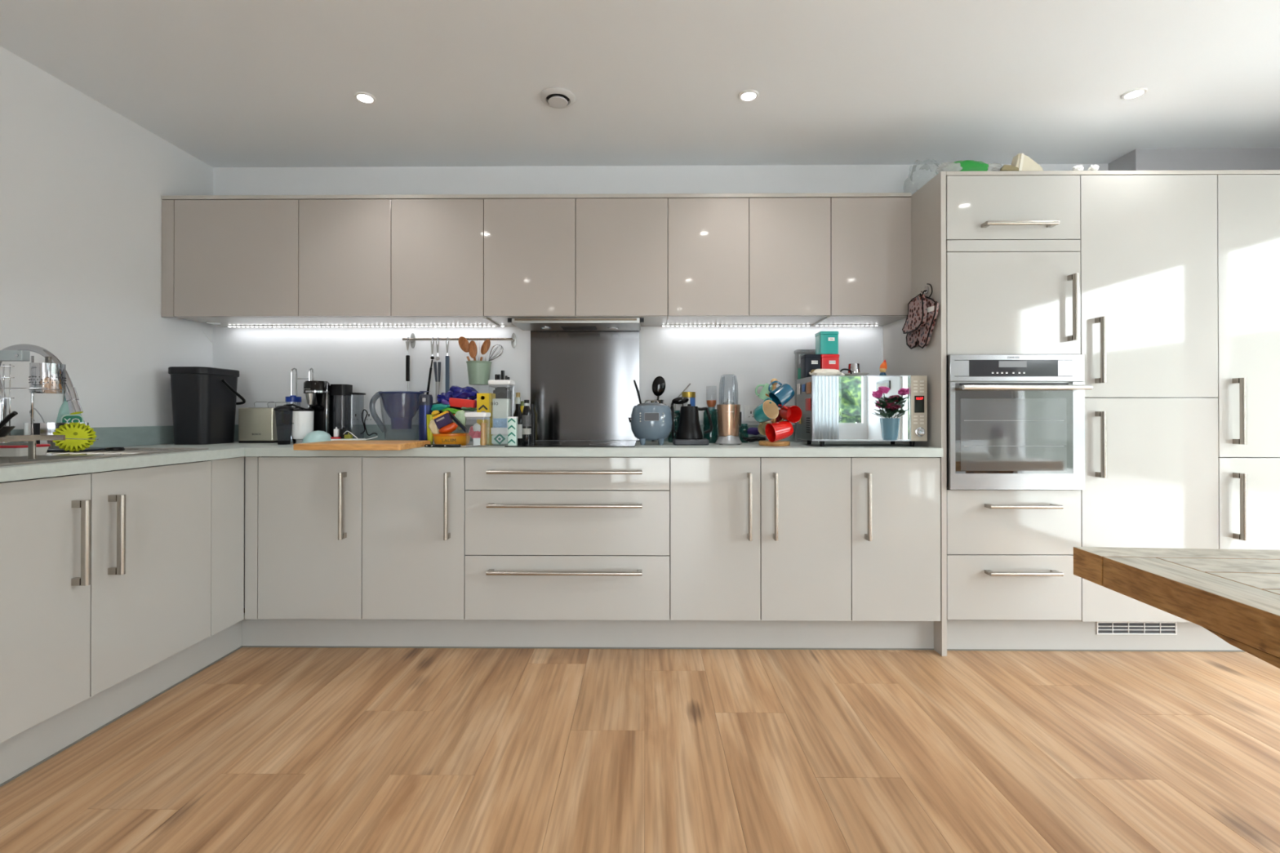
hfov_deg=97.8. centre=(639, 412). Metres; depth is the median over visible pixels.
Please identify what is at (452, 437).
bowl
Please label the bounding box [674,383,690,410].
cake slice
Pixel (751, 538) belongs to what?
base cabinet
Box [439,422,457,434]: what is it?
snack packet
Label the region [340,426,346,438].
plug
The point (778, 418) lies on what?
cup
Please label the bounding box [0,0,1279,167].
ceiling
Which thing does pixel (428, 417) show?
tube
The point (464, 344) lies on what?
wooden spoon
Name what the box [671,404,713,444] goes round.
kettle
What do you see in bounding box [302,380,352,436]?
coffee machine
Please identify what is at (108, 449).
plug
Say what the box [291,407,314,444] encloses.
canister
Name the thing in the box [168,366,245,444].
bin
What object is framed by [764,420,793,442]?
mug
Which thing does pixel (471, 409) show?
snack packet
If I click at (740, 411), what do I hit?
switch
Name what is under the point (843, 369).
sieve
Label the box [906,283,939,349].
glove
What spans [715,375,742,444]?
blender
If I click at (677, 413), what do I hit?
glass jar
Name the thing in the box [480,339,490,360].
wooden spoon
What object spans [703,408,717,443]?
glass jar
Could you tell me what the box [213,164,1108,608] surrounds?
wall
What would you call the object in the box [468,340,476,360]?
wooden spoon
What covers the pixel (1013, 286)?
oven tower
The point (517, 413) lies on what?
wine bottle
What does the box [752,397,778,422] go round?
mug
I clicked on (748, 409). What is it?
wall socket
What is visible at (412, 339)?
utensil rail
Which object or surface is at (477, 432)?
food container
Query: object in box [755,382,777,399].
mug
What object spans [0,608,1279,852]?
floor
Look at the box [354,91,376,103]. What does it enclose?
recessed light
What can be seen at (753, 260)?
upper cabinet
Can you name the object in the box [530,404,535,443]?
sauce bottle
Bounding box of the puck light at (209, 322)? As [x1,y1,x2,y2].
[206,321,220,324]
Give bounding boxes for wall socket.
[351,408,376,423]
[695,404,708,420]
[743,404,770,421]
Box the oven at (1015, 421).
[946,354,1093,489]
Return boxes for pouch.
[432,401,463,414]
[453,409,466,430]
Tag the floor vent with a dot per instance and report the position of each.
(1102, 628)
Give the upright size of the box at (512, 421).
0.135 m
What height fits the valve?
0.027 m
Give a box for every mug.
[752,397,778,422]
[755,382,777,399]
[757,421,771,435]
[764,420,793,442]
[768,380,794,408]
[777,404,801,422]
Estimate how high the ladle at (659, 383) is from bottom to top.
0.338 m
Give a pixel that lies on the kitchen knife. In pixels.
(425, 445)
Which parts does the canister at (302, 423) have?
lid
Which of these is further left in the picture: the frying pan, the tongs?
the frying pan
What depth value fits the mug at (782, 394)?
2.54 m
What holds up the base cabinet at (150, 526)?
on the floor
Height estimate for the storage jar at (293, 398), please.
0.246 m
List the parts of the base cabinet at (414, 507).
handle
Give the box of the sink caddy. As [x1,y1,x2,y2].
[23,422,88,448]
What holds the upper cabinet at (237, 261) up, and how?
attached to the wall at (371, 359)
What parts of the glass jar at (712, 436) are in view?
lid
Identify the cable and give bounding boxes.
[343,431,377,439]
[360,408,377,435]
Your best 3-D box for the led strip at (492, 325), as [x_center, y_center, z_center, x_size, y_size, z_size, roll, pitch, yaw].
[-1.480,-0.465,3.016,1.503,0.006,0.014,0,0,1]
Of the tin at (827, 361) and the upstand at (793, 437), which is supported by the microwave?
the tin at (827, 361)
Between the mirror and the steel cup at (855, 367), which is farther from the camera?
the steel cup at (855, 367)
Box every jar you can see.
[285,395,301,402]
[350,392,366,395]
[667,410,679,442]
[681,391,695,406]
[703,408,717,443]
[706,400,716,408]
[739,423,748,442]
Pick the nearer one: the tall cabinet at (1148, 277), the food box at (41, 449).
the food box at (41, 449)
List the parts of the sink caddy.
plate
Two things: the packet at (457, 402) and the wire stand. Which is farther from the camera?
the wire stand
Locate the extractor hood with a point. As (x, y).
(523, 323)
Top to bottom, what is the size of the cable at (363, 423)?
0.136 m
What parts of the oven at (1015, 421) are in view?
glass, control panel, handle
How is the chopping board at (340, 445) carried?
on the countertop
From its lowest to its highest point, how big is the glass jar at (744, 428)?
0.098 m
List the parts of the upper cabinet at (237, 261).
filler panel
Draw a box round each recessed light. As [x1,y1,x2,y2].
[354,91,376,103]
[737,89,759,102]
[1120,87,1147,99]
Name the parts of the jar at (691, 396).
lid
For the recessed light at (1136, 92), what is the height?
0.006 m
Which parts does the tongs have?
arm, arm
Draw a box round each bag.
[436,392,453,403]
[447,385,479,399]
[946,160,989,171]
[1000,152,1043,170]
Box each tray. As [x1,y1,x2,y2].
[33,422,88,444]
[47,447,106,451]
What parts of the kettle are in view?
spout, lid, handle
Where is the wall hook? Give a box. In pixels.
[920,285,928,293]
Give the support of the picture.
attached to the food container at (501, 407)
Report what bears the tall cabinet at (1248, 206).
on the floor
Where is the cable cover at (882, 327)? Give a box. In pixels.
[881,327,883,363]
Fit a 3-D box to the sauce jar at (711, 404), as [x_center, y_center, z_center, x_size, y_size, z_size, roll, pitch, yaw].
[0.368,-0.075,2.874,0.054,0.119,0.054,0,0,1]
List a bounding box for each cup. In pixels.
[27,356,66,394]
[776,409,782,422]
[847,363,860,373]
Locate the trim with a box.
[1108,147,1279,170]
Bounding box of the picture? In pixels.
[493,418,506,427]
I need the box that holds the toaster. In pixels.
[238,401,288,443]
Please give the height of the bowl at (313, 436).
0.067 m
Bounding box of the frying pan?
[0,411,17,437]
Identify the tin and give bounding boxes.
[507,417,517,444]
[800,354,820,377]
[814,331,838,354]
[820,354,839,370]
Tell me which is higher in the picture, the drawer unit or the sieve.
the sieve
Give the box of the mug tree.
[758,378,790,445]
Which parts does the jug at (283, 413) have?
lid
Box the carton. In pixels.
[476,393,495,444]
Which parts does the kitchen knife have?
handle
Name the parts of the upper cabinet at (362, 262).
door, door, rail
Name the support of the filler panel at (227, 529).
attached to the base cabinet at (150, 526)
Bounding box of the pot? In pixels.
[466,340,491,385]
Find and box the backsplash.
[530,330,639,439]
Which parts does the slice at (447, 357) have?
handle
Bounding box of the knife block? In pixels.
[493,370,511,417]
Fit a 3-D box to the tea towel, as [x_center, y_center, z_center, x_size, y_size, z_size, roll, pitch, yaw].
[0.861,-0.184,2.592,0.150,0.036,0.051,0,0,1]
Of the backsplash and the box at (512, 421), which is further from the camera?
the backsplash
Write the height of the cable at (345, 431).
0.044 m
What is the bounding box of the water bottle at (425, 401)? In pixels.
[418,394,432,440]
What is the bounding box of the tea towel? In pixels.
[808,368,841,375]
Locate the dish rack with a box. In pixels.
[0,350,97,459]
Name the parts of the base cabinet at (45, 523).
handle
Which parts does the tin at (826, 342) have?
lid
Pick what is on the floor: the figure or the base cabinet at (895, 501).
the base cabinet at (895, 501)
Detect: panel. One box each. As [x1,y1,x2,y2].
[207,457,244,635]
[882,171,946,656]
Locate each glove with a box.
[902,289,927,333]
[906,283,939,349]
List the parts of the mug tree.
post, knob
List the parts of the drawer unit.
handle, handle, handle, drawer, drawer, drawer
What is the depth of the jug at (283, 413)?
2.69 m
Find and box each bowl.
[302,430,331,443]
[432,432,470,445]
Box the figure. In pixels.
[879,360,887,375]
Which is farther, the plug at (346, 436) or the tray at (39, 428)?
the plug at (346, 436)
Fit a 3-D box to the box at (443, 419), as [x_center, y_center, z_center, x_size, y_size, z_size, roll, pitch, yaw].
[-0.914,0.035,2.591,0.089,0.084,0.026,0,0,1]
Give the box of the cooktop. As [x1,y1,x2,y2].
[504,440,636,447]
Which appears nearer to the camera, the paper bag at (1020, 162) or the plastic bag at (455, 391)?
the paper bag at (1020, 162)
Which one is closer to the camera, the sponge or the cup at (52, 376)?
the cup at (52, 376)
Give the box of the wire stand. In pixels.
[290,367,314,442]
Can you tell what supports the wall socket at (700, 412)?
attached to the wall at (371, 359)
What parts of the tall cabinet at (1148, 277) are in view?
handle, handle, door, door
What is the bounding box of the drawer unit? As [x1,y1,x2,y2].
[464,456,669,620]
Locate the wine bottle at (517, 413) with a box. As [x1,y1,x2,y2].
[513,392,522,443]
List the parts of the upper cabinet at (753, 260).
door, door, rail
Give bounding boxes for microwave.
[796,375,927,446]
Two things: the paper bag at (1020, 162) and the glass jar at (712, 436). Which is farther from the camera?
the glass jar at (712, 436)
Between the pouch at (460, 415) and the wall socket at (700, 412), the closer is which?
the pouch at (460, 415)
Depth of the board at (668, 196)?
2.73 m
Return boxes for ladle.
[405,337,409,391]
[652,376,665,399]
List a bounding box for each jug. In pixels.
[274,403,302,444]
[368,391,430,440]
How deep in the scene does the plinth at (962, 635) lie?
2.49 m
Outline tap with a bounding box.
[0,343,83,426]
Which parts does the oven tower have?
door, door, drawer, drawer, handle, handle, handle, handle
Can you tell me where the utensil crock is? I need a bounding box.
[650,400,663,442]
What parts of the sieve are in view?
handle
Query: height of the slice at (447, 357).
0.372 m
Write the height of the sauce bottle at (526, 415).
0.214 m
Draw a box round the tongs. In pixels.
[433,337,440,403]
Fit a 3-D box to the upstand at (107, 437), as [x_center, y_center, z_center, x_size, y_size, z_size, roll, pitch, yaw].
[-2.351,0.109,1.996,0.018,0.090,2.149,0,0,1]
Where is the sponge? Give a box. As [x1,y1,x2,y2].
[52,422,96,451]
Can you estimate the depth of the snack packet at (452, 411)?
2.70 m
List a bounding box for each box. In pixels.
[0,444,50,456]
[432,410,453,429]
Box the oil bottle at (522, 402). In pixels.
[520,400,524,413]
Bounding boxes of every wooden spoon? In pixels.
[457,336,470,360]
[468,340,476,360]
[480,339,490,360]
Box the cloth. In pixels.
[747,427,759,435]
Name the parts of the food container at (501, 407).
lid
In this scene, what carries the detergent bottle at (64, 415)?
on the countertop
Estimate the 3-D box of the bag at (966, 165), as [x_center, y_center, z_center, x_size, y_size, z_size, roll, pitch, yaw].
[1.436,-1.088,2.481,0.225,0.064,0.060,0,0,1]
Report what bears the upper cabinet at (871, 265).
attached to the wall at (371, 359)
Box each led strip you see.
[226,324,505,327]
[661,324,879,326]
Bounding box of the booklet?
[446,409,468,432]
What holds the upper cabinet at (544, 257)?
attached to the wall at (371, 359)
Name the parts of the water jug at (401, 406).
handle, lid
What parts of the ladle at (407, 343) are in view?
handle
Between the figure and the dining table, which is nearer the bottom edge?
the dining table
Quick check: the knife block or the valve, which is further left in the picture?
the knife block
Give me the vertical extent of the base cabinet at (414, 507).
0.716 m
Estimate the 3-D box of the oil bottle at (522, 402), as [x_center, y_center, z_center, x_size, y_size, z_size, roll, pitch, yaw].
[-0.613,0.050,2.913,0.052,0.215,0.052,0,0,1]
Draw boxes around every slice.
[445,337,449,392]
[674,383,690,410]
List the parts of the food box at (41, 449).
lid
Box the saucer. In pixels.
[844,372,869,375]
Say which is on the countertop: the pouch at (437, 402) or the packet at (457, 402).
the pouch at (437, 402)
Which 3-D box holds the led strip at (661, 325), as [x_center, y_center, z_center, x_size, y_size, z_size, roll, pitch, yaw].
[0.696,-0.465,2.995,1.162,0.006,0.014,0,0,1]
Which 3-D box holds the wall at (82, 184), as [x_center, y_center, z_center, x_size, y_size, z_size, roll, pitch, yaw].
[-2.432,-0.150,-0.151,0.100,2.423,6.450,0,0,1]
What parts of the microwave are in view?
control panel, knob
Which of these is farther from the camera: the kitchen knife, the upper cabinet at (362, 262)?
the upper cabinet at (362, 262)
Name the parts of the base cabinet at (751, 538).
door, handle, handle, door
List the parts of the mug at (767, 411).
handle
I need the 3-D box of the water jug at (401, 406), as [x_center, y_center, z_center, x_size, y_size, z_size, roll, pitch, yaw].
[-1.225,0.025,2.847,0.308,0.265,0.172,0,0,1]
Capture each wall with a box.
[0,45,213,461]
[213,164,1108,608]
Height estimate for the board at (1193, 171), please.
0.017 m
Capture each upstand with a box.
[7,425,173,447]
[234,424,474,441]
[645,424,884,441]
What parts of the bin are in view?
lid, handle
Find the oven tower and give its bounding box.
[946,175,1081,620]
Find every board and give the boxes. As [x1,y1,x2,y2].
[160,192,911,199]
[293,440,430,450]
[946,169,1279,176]
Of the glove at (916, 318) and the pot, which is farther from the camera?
the pot
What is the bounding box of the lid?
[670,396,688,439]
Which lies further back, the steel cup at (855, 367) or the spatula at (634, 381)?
the spatula at (634, 381)
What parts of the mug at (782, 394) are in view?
handle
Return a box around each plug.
[105,447,124,451]
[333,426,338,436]
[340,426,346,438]
[344,432,352,438]
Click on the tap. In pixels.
(71, 395)
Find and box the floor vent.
[1096,622,1177,635]
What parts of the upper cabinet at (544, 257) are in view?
door, door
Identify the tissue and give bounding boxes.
[1071,164,1084,170]
[1087,164,1099,170]
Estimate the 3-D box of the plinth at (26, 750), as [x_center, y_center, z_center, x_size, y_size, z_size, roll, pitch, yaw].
[-1.816,0.985,1.729,0.021,0.149,1.631,0,0,1]
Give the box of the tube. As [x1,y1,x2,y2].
[426,414,434,444]
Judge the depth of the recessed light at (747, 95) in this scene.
2.38 m
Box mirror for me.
[813,376,909,439]
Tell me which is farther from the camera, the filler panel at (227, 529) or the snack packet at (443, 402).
the snack packet at (443, 402)
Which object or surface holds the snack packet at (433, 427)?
in the bowl at (452, 437)
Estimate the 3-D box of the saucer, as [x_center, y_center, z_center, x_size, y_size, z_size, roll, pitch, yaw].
[1.024,-0.175,2.653,0.121,0.019,0.121,0,0,1]
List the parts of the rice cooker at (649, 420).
lid, lid handle, display frame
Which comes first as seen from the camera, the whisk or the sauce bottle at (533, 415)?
the sauce bottle at (533, 415)
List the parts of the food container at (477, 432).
lid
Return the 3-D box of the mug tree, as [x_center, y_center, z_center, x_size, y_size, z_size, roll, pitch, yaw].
[0.636,-0.002,2.648,0.145,0.317,0.145,0,0,1]
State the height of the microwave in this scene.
0.321 m
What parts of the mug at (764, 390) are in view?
handle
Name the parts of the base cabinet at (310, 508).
filler panel, handle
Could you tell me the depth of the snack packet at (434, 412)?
2.66 m
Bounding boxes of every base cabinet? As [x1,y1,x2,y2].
[0,473,90,742]
[87,460,211,697]
[244,456,364,619]
[362,456,466,619]
[669,457,851,621]
[849,457,940,621]
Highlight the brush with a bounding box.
[29,408,44,422]
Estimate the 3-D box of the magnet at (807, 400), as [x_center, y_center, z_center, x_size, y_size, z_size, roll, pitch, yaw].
[0.775,-0.036,2.577,0.004,0.056,0.072,0,0,1]
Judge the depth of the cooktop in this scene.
2.63 m
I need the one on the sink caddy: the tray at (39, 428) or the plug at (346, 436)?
the tray at (39, 428)
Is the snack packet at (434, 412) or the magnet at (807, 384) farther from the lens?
the snack packet at (434, 412)
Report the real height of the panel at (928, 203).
2.116 m
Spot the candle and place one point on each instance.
(489, 435)
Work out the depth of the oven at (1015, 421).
2.41 m
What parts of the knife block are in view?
knife handle, knife handle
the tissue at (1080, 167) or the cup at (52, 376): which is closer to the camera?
the cup at (52, 376)
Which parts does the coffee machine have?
spout, tank lid, water tank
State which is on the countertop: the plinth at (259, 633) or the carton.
the carton
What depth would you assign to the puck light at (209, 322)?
2.90 m
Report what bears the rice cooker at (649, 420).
on the countertop
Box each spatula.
[426,337,434,394]
[633,379,641,404]
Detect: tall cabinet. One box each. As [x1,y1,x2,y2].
[1077,174,1218,622]
[1213,174,1279,550]
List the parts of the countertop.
power strip, cable coil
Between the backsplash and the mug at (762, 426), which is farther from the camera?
the backsplash
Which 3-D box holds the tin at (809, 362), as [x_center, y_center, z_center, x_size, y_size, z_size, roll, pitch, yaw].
[0.816,-0.220,2.675,0.077,0.109,0.078,0,0,1]
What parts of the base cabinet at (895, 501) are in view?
handle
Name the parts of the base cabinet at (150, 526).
handle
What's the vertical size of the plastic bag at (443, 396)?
0.069 m
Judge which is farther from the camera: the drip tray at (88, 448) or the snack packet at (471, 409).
the snack packet at (471, 409)
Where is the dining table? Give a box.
[1073,546,1279,668]
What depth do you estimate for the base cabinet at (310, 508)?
2.46 m
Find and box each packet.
[428,419,439,434]
[431,403,449,411]
[431,410,439,415]
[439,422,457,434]
[440,400,449,404]
[441,408,461,413]
[448,397,475,408]
[461,406,476,411]
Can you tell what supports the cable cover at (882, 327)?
attached to the wall at (371, 359)
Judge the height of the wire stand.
0.393 m
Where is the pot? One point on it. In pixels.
(478, 371)
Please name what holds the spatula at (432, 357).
hanging from the utensil rail
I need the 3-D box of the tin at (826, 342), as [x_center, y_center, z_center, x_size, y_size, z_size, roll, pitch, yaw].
[0.902,-0.331,2.701,0.089,0.109,0.090,0,0,1]
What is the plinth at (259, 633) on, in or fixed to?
on the floor
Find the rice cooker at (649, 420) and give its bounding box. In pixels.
[628,400,672,444]
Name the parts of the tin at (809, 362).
lid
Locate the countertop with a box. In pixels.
[0,435,943,482]
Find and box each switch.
[330,436,341,439]
[739,411,741,426]
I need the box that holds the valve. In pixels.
[540,87,575,108]
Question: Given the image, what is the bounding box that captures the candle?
[487,433,493,444]
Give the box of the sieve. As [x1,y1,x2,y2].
[838,368,852,375]
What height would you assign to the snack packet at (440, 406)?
0.040 m
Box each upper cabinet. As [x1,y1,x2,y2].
[161,200,334,327]
[298,199,499,326]
[484,198,667,326]
[666,197,831,326]
[813,197,911,326]
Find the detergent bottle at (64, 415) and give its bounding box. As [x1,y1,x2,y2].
[56,395,84,422]
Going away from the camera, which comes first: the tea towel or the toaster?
the tea towel
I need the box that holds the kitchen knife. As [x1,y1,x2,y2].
[424,444,479,447]
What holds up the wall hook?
attached to the panel at (928, 203)
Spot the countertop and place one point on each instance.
(235, 449)
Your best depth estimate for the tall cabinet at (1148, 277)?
2.43 m
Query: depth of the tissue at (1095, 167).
2.44 m
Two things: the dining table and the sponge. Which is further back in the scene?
the sponge
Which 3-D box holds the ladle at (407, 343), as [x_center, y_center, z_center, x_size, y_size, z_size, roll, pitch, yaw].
[-1.241,-0.217,2.988,0.033,0.372,0.030,0,0,42]
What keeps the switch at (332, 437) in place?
attached to the countertop
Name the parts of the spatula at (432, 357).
handle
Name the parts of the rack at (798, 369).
lid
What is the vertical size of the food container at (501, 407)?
0.307 m
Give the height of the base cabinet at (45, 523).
0.716 m
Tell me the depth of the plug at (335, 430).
2.75 m
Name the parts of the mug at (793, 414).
handle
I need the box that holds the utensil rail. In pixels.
[402,333,515,348]
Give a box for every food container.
[464,412,490,445]
[488,379,515,444]
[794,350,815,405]
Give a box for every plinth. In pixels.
[0,620,242,786]
[241,613,933,650]
[946,620,1245,652]
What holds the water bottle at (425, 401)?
on the countertop
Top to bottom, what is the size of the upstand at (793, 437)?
0.090 m
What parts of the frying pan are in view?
handle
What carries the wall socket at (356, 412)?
attached to the wall at (371, 359)
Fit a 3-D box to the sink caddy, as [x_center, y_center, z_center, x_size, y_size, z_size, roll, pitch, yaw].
[-2.244,0.089,2.152,0.168,0.100,0.063,0,0,-40]
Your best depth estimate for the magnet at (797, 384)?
2.72 m
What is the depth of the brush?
2.13 m
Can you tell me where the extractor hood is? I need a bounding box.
[507,317,644,330]
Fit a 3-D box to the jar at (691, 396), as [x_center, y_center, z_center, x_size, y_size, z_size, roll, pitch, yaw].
[0.256,0.025,2.939,0.072,0.264,0.072,0,0,1]
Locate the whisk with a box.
[488,344,502,360]
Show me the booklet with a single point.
(454, 418)
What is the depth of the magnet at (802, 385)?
2.65 m
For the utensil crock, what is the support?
on the countertop
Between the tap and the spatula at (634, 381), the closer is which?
the tap
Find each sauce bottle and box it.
[522,400,531,444]
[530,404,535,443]
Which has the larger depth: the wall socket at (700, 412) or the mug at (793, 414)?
the wall socket at (700, 412)
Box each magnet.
[796,383,799,394]
[801,384,804,391]
[805,382,810,394]
[805,398,810,410]
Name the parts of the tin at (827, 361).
lid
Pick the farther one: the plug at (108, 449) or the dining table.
the plug at (108, 449)

